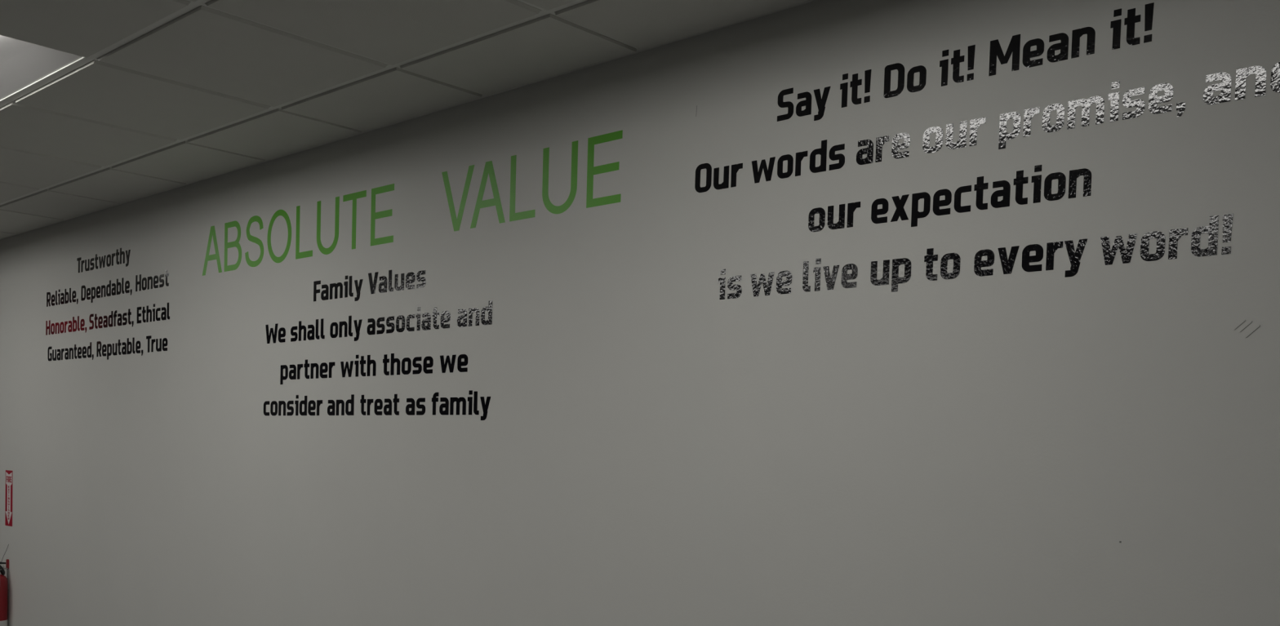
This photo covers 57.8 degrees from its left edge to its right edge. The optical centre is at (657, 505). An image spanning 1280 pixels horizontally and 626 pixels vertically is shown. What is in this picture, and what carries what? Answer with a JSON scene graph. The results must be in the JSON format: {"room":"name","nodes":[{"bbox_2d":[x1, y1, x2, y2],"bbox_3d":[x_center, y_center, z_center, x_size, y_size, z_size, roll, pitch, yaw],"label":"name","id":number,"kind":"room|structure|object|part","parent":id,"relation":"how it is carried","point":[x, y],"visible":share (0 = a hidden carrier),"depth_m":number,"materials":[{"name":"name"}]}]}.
{"room":"office","nodes":[
{"label":"office","id":0,"kind":"room"},
{"bbox_2d":[0,0,811,239],"bbox_3d":[-3.241,-1.258,1.146,11.890,0.200,7.188,4,3,42],"label":"ceiling","id":1,"kind":"structure","parent":0,"point":[161,95],"depth_m":3.12,"materials":[{"name":"tile"}]},
{"bbox_2d":[0,35,82,99],"bbox_3d":[-2.148,-1.259,3.311,1.207,0.064,0.528,4,3,42],"label":"ceiling light","id":2,"kind":"object","parent":1,"relation":"attached to","point":[22,64],"visible":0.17,"depth_m":3.21,"materials":[{"name":"white plastic"}]},
{"bbox_3d":[-2.148,-1.259,3.311,1.207,0.064,0.528,4,3,42],"label":"frame","id":3,"kind":"part","parent":2,"relation":"part of","materials":[{"name":"white metal"}]},
{"bbox_2d":[0,0,1279,625],"bbox_3d":[-0.898,0.058,3.811,11.890,2.754,0.121,4,3,42],"label":"wall","id":4,"kind":"structure","parent":0,"point":[1099,445],"depth_m":2.80,"materials":[{"name":"paint"}]},
{"bbox_2d":[0,543,8,625],"bbox_3d":[-3.396,0.527,5.921,0.127,0.654,0.141,2,2,15],"label":"fire extinguisher","id":5,"kind":"object","parent":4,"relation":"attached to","point":[3,580],"visible":1,"depth_m":5.92,"materials":[{"name":"red metal"}]},
{"bbox_3d":[-3.371,0.325,5.916,0.071,0.067,0.021,1,3,-26],"label":"carry handle","id":6,"kind":"part","parent":5,"relation":"part of","materials":[{"name":"black plastic"}]},
{"bbox_2d":[0,559,8,589],"bbox_3d":[-3.362,0.357,5.933,0.050,0.156,0.079,4,3,42],"label":"wall bracket","id":7,"kind":"object","parent":4,"relation":"attached to","point":[6,560],"visible":1,"depth_m":5.96,"materials":[{"name":"red"}]},
{"bbox_3d":[-3.344,0.304,5.964,0.024,0.052,0.007,4,3,42],"label":"plate","id":8,"kind":"part","parent":7,"relation":"part of","materials":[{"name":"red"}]},
{"bbox_3d":[-3.345,0.379,5.968,0.016,0.110,0.004,4,3,42],"label":"stem","id":9,"kind":"part","parent":7,"relation":"part of","materials":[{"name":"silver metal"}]},
{"bbox_2d":[4,470,13,526],"bbox_3d":[-3.330,-0.036,5.950,0.100,0.284,0.001,4,3,42],"label":"sign","id":10,"kind":"object","parent":4,"relation":"attached to","point":[9,474],"visible":1,"depth_m":5.95,"materials":[{"name":"red"}]},
{"bbox_2d":[76,248,130,272],"bbox_3d":[-2.461,-1.078,5.141,0.569,0.085,0.001,4,3,42],"label":"lettering","id":11,"kind":"object","parent":4,"relation":"attached to","point":[78,260],"depth_m":5.13,"materials":[{"name":"black paint"}]},
{"bbox_2d":[47,335,167,360],"bbox_3d":[-2.466,-0.687,5.152,1.272,0.085,0.001,4,3,42],"label":"lettering","id":12,"kind":"object","parent":4,"relation":"attached to","point":[131,345],"depth_m":5.11,"materials":[{"name":"black plastic"}]},
{"bbox_2d":[46,270,168,306],"bbox_3d":[-2.464,-0.950,5.146,1.295,0.088,0.001,4,3,42],"label":"lettering","id":13,"kind":"object","parent":4,"relation":"attached to","point":[121,286],"depth_m":5.11,"materials":[{"name":"black paint"}]},
{"bbox_2d":[45,302,169,335],"bbox_3d":[-2.466,-0.817,5.149,1.314,0.083,0.001,4,3,42],"label":"lettering","id":14,"kind":"object","parent":4,"relation":"attached to","point":[50,327],"depth_m":5.10,"materials":[{"name":"black plastic"}]},
{"bbox_2d":[313,270,426,301],"bbox_3d":[-0.945,-0.710,3.762,0.638,0.088,0.001,4,3,42],"label":"lettering","id":15,"kind":"object","parent":4,"relation":"attached to","point":[372,284],"depth_m":3.74,"materials":[{"name":"black paint"}]},
{"bbox_2d":[280,353,467,384],"bbox_3d":[-0.951,-0.447,3.771,1.064,0.088,0.001,4,3,42],"label":"lettering","id":16,"kind":"object","parent":4,"relation":"attached to","point":[362,362],"depth_m":3.73,"materials":[{"name":"black plastic"}]},
{"bbox_2d":[263,390,490,420],"bbox_3d":[-0.957,-0.321,3.779,1.288,0.088,0.001,4,3,42],"label":"lettering","id":17,"kind":"object","parent":4,"relation":"attached to","point":[485,406],"depth_m":3.70,"materials":[{"name":"black plastic"}]},
{"bbox_2d":[265,300,492,343],"bbox_3d":[-0.949,-0.580,3.767,1.279,0.088,0.001,4,3,42],"label":"lettering","id":18,"kind":"object","parent":4,"relation":"attached to","point":[489,308],"depth_m":3.68,"materials":[{"name":"black plastic"}]},
{"bbox_2d":[0,0,817,239],"bbox_3d":[-3.244,-1.166,1.150,11.650,0.002,6.948,4,3,42],"label":"trim","id":19,"kind":"structure","parent":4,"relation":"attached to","point":[637,51],"depth_m":3.33,"materials":[{"name":"white metal"}]},
{"bbox_2d":[202,129,622,275],"bbox_3d":[-0.933,-0.928,3.747,2.276,0.188,0.001,4,3,42],"label":"lettering","id":20,"kind":"object","parent":4,"relation":"attached to","point":[591,171],"depth_m":3.44,"materials":[{"name":"green paint"}]},
{"bbox_2d":[808,164,1091,231],"bbox_3d":[0.573,-0.621,2.377,0.639,0.088,0.001,4,3,42],"label":"lettering","id":21,"kind":"object","parent":4,"relation":"attached to","point":[1020,180],"depth_m":2.34,"materials":[{"name":"black paint"}]},
{"bbox_2d":[777,2,1154,121],"bbox_3d":[0.581,-0.882,2.365,0.836,0.088,0.001,4,3,42],"label":"lettering","id":22,"kind":"object","parent":4,"relation":"attached to","point":[1014,46],"depth_m":2.29,"materials":[{"name":"black paint"}]},
{"bbox_2d":[718,213,1233,299],"bbox_3d":[0.567,-0.489,2.384,1.146,0.088,0.001,4,3,42],"label":"lettering","id":23,"kind":"object","parent":4,"relation":"attached to","point":[1175,235],"depth_m":2.27,"materials":[{"name":"black paint"}]},
{"bbox_2d":[694,62,1279,192],"bbox_3d":[0.580,-0.751,2.368,1.326,0.088,0.001,4,3,42],"label":"lettering","id":24,"kind":"object","parent":4,"relation":"attached to","point":[1224,86],"depth_m":2.25,"materials":[{"name":"black paint"}]}
]}

